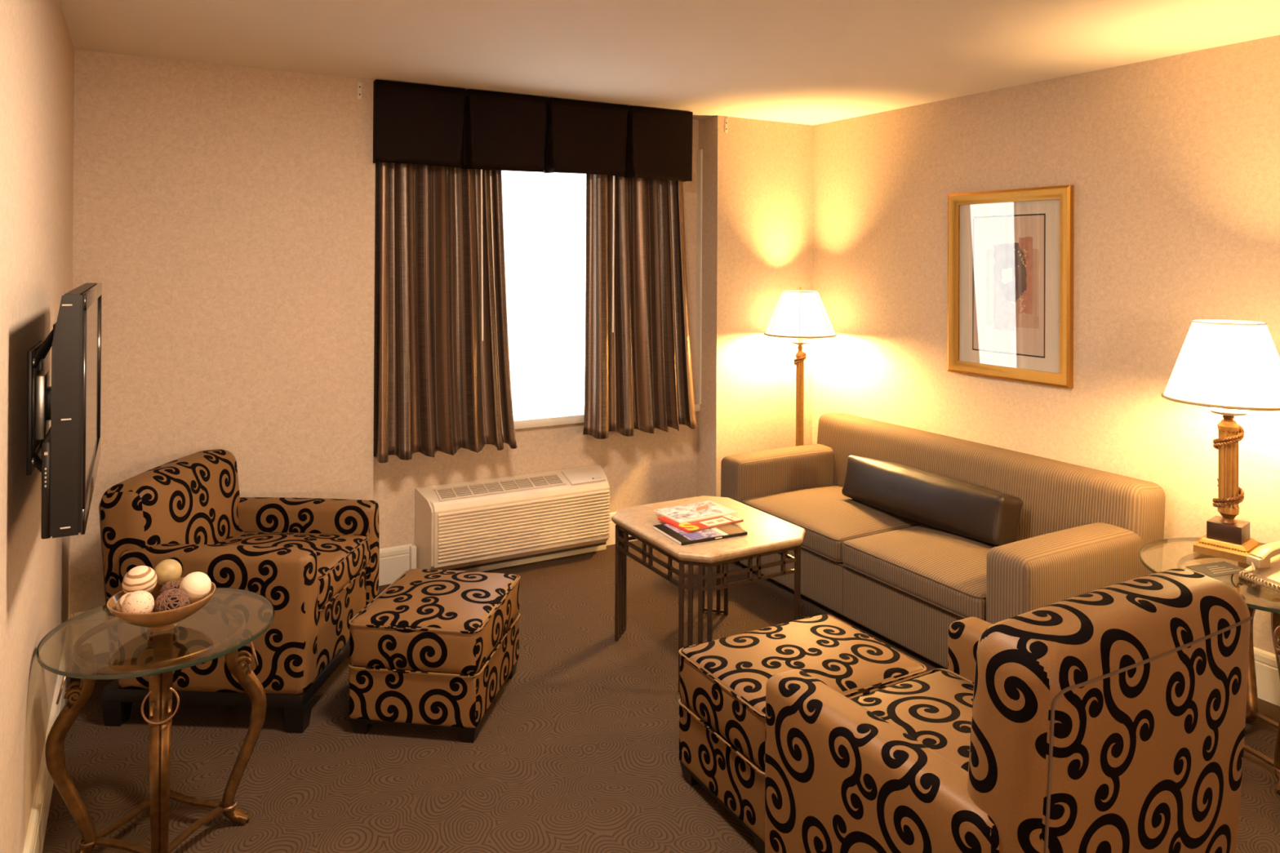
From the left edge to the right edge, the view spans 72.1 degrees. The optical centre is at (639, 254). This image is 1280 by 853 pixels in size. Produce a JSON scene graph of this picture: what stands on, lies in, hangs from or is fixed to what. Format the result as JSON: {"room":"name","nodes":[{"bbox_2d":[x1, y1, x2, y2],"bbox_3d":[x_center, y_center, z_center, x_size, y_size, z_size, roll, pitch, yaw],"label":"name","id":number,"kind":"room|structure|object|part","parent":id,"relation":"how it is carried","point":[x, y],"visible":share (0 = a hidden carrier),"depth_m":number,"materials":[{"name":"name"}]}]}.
{"room":"hotel room","nodes":[
{"label":"hotel room","id":0,"kind":"room"},
{"bbox_2d":[0,0,74,852],"bbox_3d":[-0.745,0.390,0.712,0.120,2.440,7.416,0,0,-30],"label":"wall","id":1,"kind":"structure","parent":0,"point":[37,49],"depth_m":2.11,"materials":[{"name":"paint"}]},
{"bbox_2d":[26,322,56,475],"bbox_3d":[-1.523,0.368,2.262,0.061,0.390,0.300,0,0,-30],"label":"wall mount","id":2,"kind":"object","parent":1,"relation":"attached to","point":[37,354],"depth_m":2.19,"materials":[{"name":"grey metal"}]},
{"bbox_3d":[-1.545,0.383,2.249,0.010,0.300,0.300,0,0,-30],"label":"wall plate","id":3,"kind":"part","parent":2,"relation":"part of","materials":[{"name":"grey metal"}]},
{"bbox_3d":[-1.478,0.524,2.182,0.012,0.077,0.089,0,0,8],"label":"arm","id":4,"kind":"part","parent":2,"relation":"part of","materials":[{"name":"grey metal"}]},
{"bbox_3d":[-1.527,0.383,2.248,0.020,0.160,0.120,0,0,-30],"label":"hinge plate","id":5,"kind":"part","parent":2,"relation":"part of","materials":[{"name":"grey metal"}]},
{"bbox_3d":[-1.477,0.230,2.184,0.060,0.100,0.074,0,0,-30],"label":"arm","id":6,"kind":"part","parent":2,"relation":"part of","materials":[{"name":"grey metal"}]},
{"bbox_3d":[-1.567,0.231,2.342,0.092,0.100,0.012,0,0,23],"label":"arm","id":7,"kind":"part","parent":2,"relation":"part of","materials":[{"name":"grey metal"}]},
{"bbox_3d":[-1.504,0.369,2.273,0.010,0.390,0.220,0,0,-30],"label":"tv plate","id":8,"kind":"part","parent":2,"relation":"part of","materials":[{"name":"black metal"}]},
{"bbox_2d":[40,282,102,538],"bbox_3d":[-1.423,0.341,2.221,0.079,0.515,0.871,0,0,-30],"label":"television","id":9,"kind":"object","parent":2,"relation":"attached to","point":[71,446],"visible":1,"depth_m":1.85,"materials":[{"name":"black plastic"}]},
{"bbox_2d":[22,613,74,852],"bbox_3d":[-0.598,1.522,0.575,0.016,0.176,6.795,0,0,-30],"label":"baseboard","id":10,"kind":"structure","parent":1,"relation":"attached to","point":[34,841],"depth_m":2.49,"materials":[{"name":"white paint"}]},
{"bbox_2d":[69,48,813,616],"bbox_3d":[-0.731,0.409,4.698,3.849,2.440,0.501,0,0,-30],"label":"wall","id":11,"kind":"structure","parent":0,"point":[224,215],"depth_m":3.95,"materials":[{"name":"paint"}]},
{"bbox_2d":[74,511,638,654],"bbox_3d":[-0.659,1.541,4.556,3.817,0.176,0.217,0,0,-30],"label":"baseboard","id":12,"kind":"structure","parent":11,"relation":"attached to","point":[394,561],"depth_m":4.32,"materials":[{"name":"white paint"}]},
{"bbox_2d":[357,77,362,98],"bbox_3d":[-1.292,-0.767,4.067,0.018,0.091,0.045,0,0,-30],"label":"wall bracket","id":13,"kind":"object","parent":11,"relation":"attached to","point":[359,83],"visible":1,"depth_m":4.08,"materials":[{"name":"silver metal"}]},
{"bbox_3d":[-1.302,-0.762,4.085,0.018,0.080,0.004,0,0,-30],"label":"plate","id":14,"kind":"part","parent":13,"relation":"part of","materials":[{"name":"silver metal"}]},
{"bbox_2d":[373,79,693,182],"bbox_3d":[-0.513,-0.611,4.594,1.752,0.390,0.209,0,0,-30],"label":"valance","id":15,"kind":"object","parent":11,"relation":"attached to","point":[414,123],"visible":0.99,"depth_m":4.44,"materials":[{"name":"black fabric"}]},
{"bbox_2d":[373,161,517,462],"bbox_3d":[-0.948,0.087,4.302,0.722,1.763,0.182,0,0,-30],"label":"curtain","id":16,"kind":"object","parent":15,"relation":"hanging from","point":[442,377],"visible":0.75,"depth_m":4.28,"materials":[{"name":"fabric"}]},
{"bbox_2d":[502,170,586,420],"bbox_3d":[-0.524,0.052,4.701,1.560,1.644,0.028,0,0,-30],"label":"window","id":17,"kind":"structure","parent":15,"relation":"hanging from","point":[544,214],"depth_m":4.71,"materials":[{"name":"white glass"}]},
{"bbox_2d":[582,173,697,439],"bbox_3d":[-0.019,0.095,4.883,0.710,1.762,0.264,0,0,-30],"label":"curtain","id":18,"kind":"object","parent":15,"relation":"hanging from","point":[638,368],"visible":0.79,"depth_m":4.82,"materials":[{"name":"fabric"}]},
{"bbox_2d":[514,149,702,429],"bbox_3d":[-0.512,0.148,4.798,1.940,1.555,0.145,0,0,-30],"label":"window","id":19,"kind":"structure","parent":11,"relation":"in","point":[579,418],"depth_m":5.21,"materials":[{"name":"white paint"}]},
{"bbox_3d":[-0.501,0.903,4.769,1.939,0.045,0.064,0,0,-30],"label":"sill","id":20,"kind":"part","parent":19,"relation":"part of","materials":[{"name":"white paint"}]},
{"bbox_3d":[0.351,0.133,5.232,0.011,1.510,0.045,0,0,-30],"label":"casing","id":21,"kind":"part","parent":19,"relation":"part of","materials":[{"name":"white paint"}]},
{"bbox_2d":[724,115,730,133],"bbox_3d":[0.511,-0.753,5.093,0.018,0.091,0.045,0,0,-30],"label":"wall bracket","id":22,"kind":"object","parent":11,"relation":"attached to","point":[726,119],"visible":1,"depth_m":5.11,"materials":[{"name":"silver metal"}]},
{"bbox_3d":[0.500,-0.747,5.111,0.018,0.080,0.004,0,0,-30],"label":"plate","id":23,"kind":"part","parent":22,"relation":"part of","materials":[{"name":"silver metal"}]},
{"bbox_2d":[42,540,1279,852],"bbox_3d":[0.973,1.673,1.687,4.089,0.100,7.416,0,0,-30],"label":"floor","id":24,"kind":"structure","parent":0,"point":[577,751],"depth_m":2.82,"materials":[{"name":"carpet"}]},
{"bbox_2d":[35,586,275,852],"bbox_3d":[-1.312,1.316,2.413,0.571,0.596,0.571,0,0,-28],"label":"side table","id":25,"kind":"object","parent":24,"relation":"on","point":[159,671],"visible":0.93,"depth_m":2.31,"materials":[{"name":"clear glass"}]},
{"bbox_3d":[-1.497,1.326,2.316,0.115,0.573,0.056,0,0,-28],"label":"leg","id":26,"kind":"part","parent":25,"relation":"part of","materials":[{"name":"gold metal"}]},
{"bbox_3d":[-1.311,1.026,2.414,0.568,0.015,0.568,0,0,-28],"label":"glass","id":27,"kind":"part","parent":25,"relation":"part of","materials":[{"name":"clear glass"}]},
{"bbox_3d":[-1.216,1.327,2.228,0.056,0.573,0.115,0,0,-28],"label":"leg","id":28,"kind":"part","parent":25,"relation":"part of","materials":[{"name":"gold metal"}]},
{"bbox_2d":[106,577,216,632],"bbox_3d":[-1.304,0.974,2.403,0.262,0.088,0.262,0,0,-30],"label":"bowl","id":29,"kind":"object","parent":25,"relation":"on","point":[161,621],"visible":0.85,"depth_m":2.33,"materials":[{"name":"brown wood"}]},
{"bbox_2d":[115,591,133,612],"bbox_3d":[-1.371,0.944,2.365,0.066,0.066,0.066,0,0,-7],"label":"striped ball","id":30,"kind":"object","parent":29,"relation":"in","point":[118,606],"visible":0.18,"depth_m":2.34,"materials":[{"name":"white ceramic"}]},
{"bbox_2d":[121,590,154,613],"bbox_3d":[-1.322,0.926,2.317,0.075,0.075,0.075,0,0,-30],"label":"ball","id":31,"kind":"object","parent":29,"relation":"in","point":[140,602],"visible":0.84,"depth_m":2.29,"materials":[{"name":"white ceramic"}]},
{"bbox_2d":[122,565,157,593],"bbox_3d":[-1.378,0.902,2.423,0.084,0.084,0.084,0,0,0],"label":"striped ball","id":32,"kind":"object","parent":29,"relation":"in","point":[144,578],"visible":0.75,"depth_m":2.40,"materials":[{"name":"white ceramic"}]},
{"bbox_2d":[154,559,182,586],"bbox_3d":[-1.337,0.901,2.489,0.072,0.072,0.072,0,0,-10],"label":"ball","id":33,"kind":"object","parent":29,"relation":"in","point":[167,570],"visible":0.73,"depth_m":2.47,"materials":[{"name":"beige ceramic"}]},
{"bbox_2d":[158,579,181,595],"bbox_3d":[-1.303,0.945,2.452,0.070,0.072,0.071,0,0,-30],"label":"twine ball","id":34,"kind":"object","parent":29,"relation":"in","point":[172,584],"visible":0.41,"depth_m":2.44,"materials":[{"name":"brown fabric"}]},
{"bbox_2d":[153,588,190,612],"bbox_3d":[-1.256,0.943,2.361,0.090,0.088,0.089,0,0,-30],"label":"twine ball","id":35,"kind":"object","parent":29,"relation":"in","point":[171,598],"visible":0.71,"depth_m":2.34,"materials":[{"name":"brown fabric"}]},
{"bbox_2d":[178,571,211,603],"bbox_3d":[-1.233,0.923,2.438,0.081,0.080,0.081,0,0,-12],"label":"ball","id":36,"kind":"object","parent":29,"relation":"in","point":[197,584],"visible":0.79,"depth_m":2.42,"materials":[{"name":"white ceramic"}]},
{"bbox_3d":[-1.409,1.328,2.597,0.056,0.573,0.115,0,0,-28],"label":"leg","id":37,"kind":"part","parent":25,"relation":"part of","materials":[{"name":"gold metal"}]},
{"bbox_3d":[-1.128,1.329,2.509,0.115,0.573,0.056,0,0,-28],"label":"leg","id":38,"kind":"part","parent":25,"relation":"part of","materials":[{"name":"gold metal"}]},
{"bbox_2d":[98,448,379,733],"bbox_3d":[-1.490,1.208,3.337,0.790,0.823,0.735,0,0,3],"label":"armchair","id":39,"kind":"object","parent":24,"relation":"on","point":[317,560],"visible":0.75,"depth_m":3.03,"materials":[{"name":"fabric"}]},
{"bbox_3d":[-1.805,1.571,3.037,0.072,0.090,0.072,0,0,3],"label":"leg","id":40,"kind":"part","parent":39,"relation":"part of","materials":[{"name":"black wood"}]},
{"bbox_3d":[-1.453,1.253,3.031,0.676,0.486,0.127,0,0,3],"label":"arm","id":41,"kind":"part","parent":39,"relation":"part of","materials":[{"name":"fabric"}]},
{"bbox_3d":[-1.465,1.508,3.333,0.702,0.046,0.704,0,0,3],"label":"rail","id":42,"kind":"part","parent":39,"relation":"part of","materials":[{"name":"black wood"}]},
{"bbox_2d":[216,532,368,608],"bbox_3d":[-1.397,1.192,3.331,0.602,0.195,0.484,0,0,3],"label":"seat cushion","id":43,"kind":"object","parent":39,"relation":"on","point":[342,557],"depth_m":3.36,"materials":[{"name":"fabric"}]},
{"bbox_3d":[-1.166,1.574,3.000,0.072,0.090,0.072,0,0,3],"label":"leg","id":44,"kind":"part","parent":39,"relation":"part of","materials":[{"name":"black wood"}]},
{"bbox_3d":[-1.417,1.256,3.635,0.676,0.486,0.127,0,0,3],"label":"arm","id":45,"kind":"part","parent":39,"relation":"part of","materials":[{"name":"fabric"}]},
{"bbox_3d":[-1.431,1.372,3.332,0.620,0.235,0.500,0,0,3],"label":"seat","id":46,"kind":"part","parent":39,"relation":"part of","materials":[{"name":"fabric"}]},
{"bbox_2d":[409,544,416,569],"bbox_3d":[-1.129,1.538,4.374,0.027,0.175,0.036,0,0,-30],"label":"cord cover","id":47,"kind":"object","parent":24,"relation":"on","point":[412,548],"visible":0.62,"depth_m":4.36,"materials":[{"name":"white paint"}]},
{"bbox_2d":[348,568,520,742],"bbox_3d":[-0.726,1.419,3.192,0.467,0.407,0.542,0,0,8],"label":"ottoman","id":48,"kind":"object","parent":24,"relation":"on","point":[435,649],"visible":1,"depth_m":2.95,"materials":[{"name":"fabric"}]},
{"bbox_3d":[-0.943,1.594,2.993,0.064,0.052,0.064,0,0,8],"label":"leg","id":49,"kind":"part","parent":48,"relation":"part of","materials":[{"name":"black wood"}]},
{"bbox_3d":[-0.726,1.575,3.191,0.435,0.015,0.510,0,0,8],"label":"rail","id":50,"kind":"part","parent":48,"relation":"part of","materials":[{"name":"black wood"}]},
{"bbox_2d":[349,568,519,674],"bbox_3d":[-0.725,1.317,3.192,0.467,0.204,0.542,0,0,8],"label":"cushion","id":51,"kind":"object","parent":48,"relation":"on","point":[427,621],"depth_m":2.98,"materials":[{"name":"fabric"}]},
{"bbox_3d":[-0.571,1.596,2.942,0.064,0.052,0.064,0,0,8],"label":"leg","id":52,"kind":"part","parent":48,"relation":"part of","materials":[{"name":"black wood"}]},
{"bbox_3d":[-0.510,1.598,3.388,0.064,0.052,0.064,0,0,8],"label":"leg","id":53,"kind":"part","parent":48,"relation":"part of","materials":[{"name":"black wood"}]},
{"bbox_2d":[414,464,609,572],"bbox_3d":[-0.628,1.402,4.578,1.057,0.455,0.201,0,0,-30],"label":"air conditioner","id":54,"kind":"object","parent":24,"relation":"on","point":[482,525],"visible":0.95,"depth_m":4.49,"materials":[{"name":"beige plastic"}]},
{"bbox_2d":[433,473,565,501],"bbox_3d":[-0.714,1.198,4.534,0.680,0.037,0.109,0,0,-30],"label":"vent","id":55,"kind":"object","parent":54,"relation":"attached to","point":[485,490],"depth_m":4.52,"materials":[{"name":"beige plastic"}]},
{"bbox_3d":[-0.662,1.603,4.635,1.057,0.052,0.068,0,0,-30],"label":"panel","id":56,"kind":"part","parent":54,"relation":"part of","materials":[{"name":"white paint"}]},
{"bbox_3d":[-0.305,1.200,4.767,0.202,0.046,0.137,0,0,-30],"label":"control door","id":57,"kind":"part","parent":54,"relation":"part of","materials":[{"name":"beige plastic"}]},
{"bbox_2d":[611,495,805,693],"bbox_3d":[0.272,1.367,3.627,0.604,0.525,0.700,0,0,-30],"label":"coffee table","id":58,"kind":"object","parent":24,"relation":"on","point":[767,534],"visible":0.76,"depth_m":3.43,"materials":[{"name":"stone"}]},
{"bbox_3d":[-0.082,1.385,3.759,0.014,0.487,0.125,0,0,15],"label":"leg","id":59,"kind":"part","parent":58,"relation":"part of","materials":[{"name":"brown metal"}]},
{"bbox_3d":[0.205,1.384,3.255,0.125,0.487,0.014,0,0,15],"label":"leg","id":60,"kind":"part","parent":58,"relation":"part of","materials":[{"name":"brown metal"}]},
{"bbox_2d":[653,523,747,545],"bbox_3d":[0.237,1.097,3.498,0.298,0.013,0.237,0,0,-27],"label":"picture book","id":61,"kind":"object","parent":58,"relation":"on","point":[681,537],"visible":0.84,"depth_m":3.44,"materials":[{"name":"paper"}]},
{"bbox_2d":[681,533,703,539],"bbox_3d":[0.211,1.090,3.408,0.070,0.001,0.078,0,0,-27],"label":"photo","id":62,"kind":"object","parent":61,"relation":"on","point":[685,535],"depth_m":3.40},
{"bbox_2d":[662,524,723,540],"bbox_3d":[0.209,1.091,3.484,0.145,0.001,0.224,0,0,-27],"label":"photo","id":63,"kind":"object","parent":61,"relation":"on","point":[713,534],"depth_m":3.43},
{"bbox_2d":[657,514,743,533],"bbox_3d":[0.248,1.087,3.602,0.280,0.009,0.211,0,0,-34],"label":"magazine","id":64,"kind":"object","parent":61,"relation":"on","point":[704,524],"visible":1,"depth_m":3.54,"materials":[{"name":"red paper"}]},
{"bbox_2d":[653,500,737,524],"bbox_3d":[0.232,1.080,3.691,0.290,0.007,0.200,0,0,-32],"label":"magazine","id":65,"kind":"object","parent":64,"relation":"on","point":[684,513],"visible":1,"depth_m":3.68,"materials":[{"name":"white paper"}]},
{"bbox_3d":[0.329,1.092,3.545,0.080,0.001,0.224,0,0,-27],"label":"panel","id":66,"kind":"part","parent":61,"relation":"part of","materials":[{"name":"brown paper"}]},
{"bbox_3d":[0.273,1.191,3.628,0.572,0.102,0.668,0,0,-30],"label":"apron frame","id":67,"kind":"part","parent":58,"relation":"part of","materials":[{"name":"brown metal"}]},
{"bbox_3d":[0.339,1.388,3.999,0.125,0.487,0.014,0,0,15],"label":"leg","id":68,"kind":"part","parent":58,"relation":"part of","materials":[{"name":"brown metal"}]},
{"bbox_3d":[0.625,1.387,3.495,0.014,0.487,0.125,0,0,15],"label":"leg","id":69,"kind":"part","parent":58,"relation":"part of","materials":[{"name":"brown metal"}]},
{"bbox_2d":[764,286,836,445],"bbox_3d":[0.929,0.914,5.113,0.418,1.452,0.418,0,0,-30],"label":"floor lamp","id":70,"kind":"object","parent":24,"relation":"on","point":[800,314],"visible":0.82,"depth_m":5.01,"materials":[{"name":"gold metal"}]},
{"bbox_3d":[0.932,0.341,5.115,0.406,0.253,0.406,0,0,-30],"label":"lamp shade","id":71,"kind":"part","parent":70,"relation":"part of","materials":[{"name":"white fabric"}]},
{"bbox_3d":[0.932,0.466,5.115,0.418,0.012,0.418,0,0,-30],"label":"shade trim","id":72,"kind":"part","parent":70,"relation":"part of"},
{"bbox_3d":[0.933,0.216,5.116,0.205,0.006,0.205,0,0,-30],"label":"shade trim","id":73,"kind":"part","parent":70,"relation":"part of","materials":[{"name":"white fabric"}]},
{"bbox_2d":[678,613,926,852],"bbox_3d":[0.487,1.412,2.673,0.612,0.427,0.472,0,0,-29],"label":"ottoman","id":74,"kind":"object","parent":24,"relation":"on","point":[723,681],"visible":0.56,"depth_m":2.58,"materials":[{"name":"fabric"}]},
{"bbox_3d":[0.166,1.598,2.715,0.064,0.052,0.064,0,0,-29],"label":"leg","id":75,"kind":"part","parent":74,"relation":"part of","materials":[{"name":"black wood"}]},
{"bbox_3d":[0.486,1.578,2.672,0.580,0.015,0.440,0,0,-29],"label":"rail","id":76,"kind":"part","parent":74,"relation":"part of","materials":[{"name":"black wood"}]},
{"bbox_3d":[0.349,1.598,2.381,0.064,0.052,0.064,0,0,-29],"label":"leg","id":77,"kind":"part","parent":74,"relation":"part of","materials":[{"name":"black wood"}]},
{"bbox_2d":[680,614,924,770],"bbox_3d":[0.487,1.306,2.674,0.612,0.213,0.472,0,0,-29],"label":"cushion","id":78,"kind":"object","parent":74,"relation":"on","point":[723,681],"depth_m":2.60,"materials":[{"name":"fabric"}]},
{"bbox_2d":[720,413,1165,669],"bbox_3d":[1.268,1.268,4.108,0.903,0.733,1.888,0,0,-30],"label":"sofa","id":79,"kind":"object","parent":24,"relation":"on","point":[1082,530],"visible":0.77,"depth_m":3.73,"materials":[{"name":"fabric"}]},
{"bbox_3d":[0.811,1.344,4.823,0.808,0.552,0.193,0,0,-30],"label":"arm","id":80,"kind":"part","parent":79,"relation":"part of","materials":[{"name":"fabric"}]},
{"bbox_2d":[740,484,921,560],"bbox_3d":[0.977,1.320,4.375,0.663,0.194,0.753,0,0,-30],"label":"seat cushion","id":81,"kind":"object","parent":79,"relation":"on","point":[829,518],"depth_m":4.20,"materials":[{"name":"fabric"}]},
{"bbox_3d":[1.236,1.494,4.089,0.785,0.225,1.540,0,0,-30],"label":"seat","id":82,"kind":"part","parent":79,"relation":"part of","materials":[{"name":"fabric"}]},
{"bbox_2d":[842,524,999,621],"bbox_3d":[1.351,1.318,3.718,0.663,0.194,0.747,0,0,-30],"label":"seat cushion","id":83,"kind":"object","parent":79,"relation":"on","point":[939,575],"depth_m":3.60,"materials":[{"name":"fabric"}]},
{"bbox_2d":[841,455,1022,545],"bbox_3d":[1.318,1.121,4.068,0.213,0.241,0.905,0,0,-32],"label":"bolster cushion","id":84,"kind":"object","parent":79,"relation":"on","point":[950,504],"visible":0.98,"depth_m":3.91,"materials":[{"name":"brown leather"}]},
{"bbox_3d":[1.650,1.341,3.350,0.808,0.552,0.193,0,0,-30],"label":"arm","id":85,"kind":"part","parent":79,"relation":"part of","materials":[{"name":"fabric"}]},
{"bbox_2d":[764,568,1252,852],"bbox_3d":[0.804,1.148,1.972,0.764,0.951,0.773,0,0,-30],"label":"armchair","id":86,"kind":"object","parent":24,"relation":"on","point":[1112,718],"visible":1,"depth_m":1.67,"materials":[{"name":"fabric"}]},
{"bbox_3d":[0.503,1.249,1.857,0.127,0.501,0.666,0,0,-30],"label":"arm","id":87,"kind":"part","parent":86,"relation":"part of","materials":[{"name":"fabric"}]},
{"bbox_2d":[851,671,973,772],"bbox_3d":[0.759,1.197,2.050,0.514,0.195,0.592,0,0,-30],"label":"seat cushion","id":88,"kind":"object","parent":86,"relation":"on","point":[934,708],"depth_m":2.15,"materials":[{"name":"fabric"}]},
{"bbox_3d":[1.052,1.254,2.176,0.127,0.501,0.666,0,0,-30],"label":"arm","id":89,"kind":"part","parent":86,"relation":"part of","materials":[{"name":"fabric"}]},
{"bbox_2d":[1138,537,1279,795],"bbox_3d":[2.040,1.334,2.867,0.719,0.599,0.719,0,0,22],"label":"side table","id":90,"kind":"object","parent":24,"relation":"on","point":[1250,591],"visible":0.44,"depth_m":3.02,"materials":[{"name":"clear glass"}]},
{"bbox_3d":[1.818,1.344,2.958,0.132,0.578,0.064,0,0,22],"label":"leg","id":91,"kind":"part","parent":90,"relation":"part of","materials":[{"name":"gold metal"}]},
{"bbox_2d":[1185,561,1244,577],"bbox_3d":[1.898,1.033,2.887,0.170,0.002,0.096,0,0,-18],"label":"card","id":92,"kind":"object","parent":90,"relation":"on","point":[1220,568],"visible":0.97,"depth_m":2.89,"materials":[{"name":"beige paper"}]},
{"bbox_2d":[1161,319,1279,564],"bbox_3d":[2.044,0.635,3.055,0.402,0.802,0.402,1,0,-42],"label":"table lamp","id":93,"kind":"object","parent":90,"relation":"on","point":[1231,368],"visible":1,"depth_m":2.98,"materials":[{"name":"gold metal"}]},
{"bbox_3d":[2.045,0.506,3.056,0.402,0.010,0.402,1,0,-42],"label":"shade trim","id":94,"kind":"part","parent":93,"relation":"part of","materials":[{"name":"fabric"}]},
{"bbox_3d":[2.045,0.372,3.056,0.392,0.272,0.392,1,0,-42],"label":"lamp shade","id":95,"kind":"part","parent":93,"relation":"part of","materials":[{"name":"white fabric"}]},
{"bbox_2d":[1222,408,1235,413],"bbox_3d":[2.045,0.516,3.056,0.040,0.080,0.040,1,0,-42],"label":"bulb","id":96,"kind":"object","parent":93,"relation":"attached to","point":[1229,411],"depth_m":3.04,"materials":[{"name":"white glass"}]},
{"bbox_3d":[2.046,0.237,3.057,0.218,0.006,0.218,1,0,-42],"label":"shade trim","id":97,"kind":"part","parent":93,"relation":"part of","materials":[{"name":"white fabric"}]},
{"bbox_3d":[2.131,1.346,3.089,0.064,0.578,0.132,0,0,22],"label":"leg","id":98,"kind":"part","parent":90,"relation":"part of","materials":[{"name":"gold metal"}]},
{"bbox_2d":[1238,541,1279,591],"bbox_3d":[2.055,0.981,2.754,0.245,0.106,0.217,0,0,-16],"label":"telephone","id":99,"kind":"object","parent":90,"relation":"on","point":[1264,569],"visible":1,"depth_m":2.79,"materials":[{"name":"beige plastic"}]},
{"bbox_3d":[1.957,1.005,2.720,0.038,0.057,0.204,0,0,-16],"label":"coiled cord","id":100,"kind":"part","parent":99,"relation":"part of","materials":[{"name":"beige plastic"}]},
{"bbox_3d":[1.948,1.343,2.646,0.064,0.578,0.132,0,0,22],"label":"leg","id":101,"kind":"part","parent":90,"relation":"part of","materials":[{"name":"gold metal"}]},
{"bbox_2d":[58,0,1279,124],"bbox_3d":[0.986,-0.867,1.700,4.089,0.100,7.416,0,0,-30],"label":"ceiling","id":102,"kind":"structure","parent":0,"point":[807,62],"depth_m":3.35,"materials":[{"name":"paint"}]},
{"bbox_2d":[812,35,1279,653],"bbox_3d":[2.704,0.417,2.675,0.120,2.440,7.416,0,0,-30],"label":"wall","id":103,"kind":"structure","parent":0,"point":[1172,162],"depth_m":3.81,"materials":[{"name":"paint"}]},
{"bbox_2d":[947,185,1074,388],"bbox_3d":[1.749,0.145,4.203,0.032,0.904,0.680,0,0,-30],"label":"framed picture","id":104,"kind":"object","parent":103,"relation":"attached to","point":[1011,251],"visible":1,"depth_m":4.18,"materials":[{"name":"gold paper"}]},
{"bbox_2d":[973,214,1044,356],"bbox_3d":[1.758,0.145,4.208,0.001,0.650,0.392,0,0,-30],"label":"art print","id":105,"kind":"object","parent":104,"relation":"attached to","point":[1008,250],"depth_m":4.20,"materials":[{"name":"white paper"}]},
{"bbox_2d":[1253,646,1279,706],"bbox_3d":[2.733,1.548,2.470,0.016,0.176,6.795,0,0,-30],"label":"baseboard","id":106,"kind":"structure","parent":103,"relation":"attached to","point":[1268,682],"depth_m":3.22,"materials":[{"name":"white paint"}]}
]}

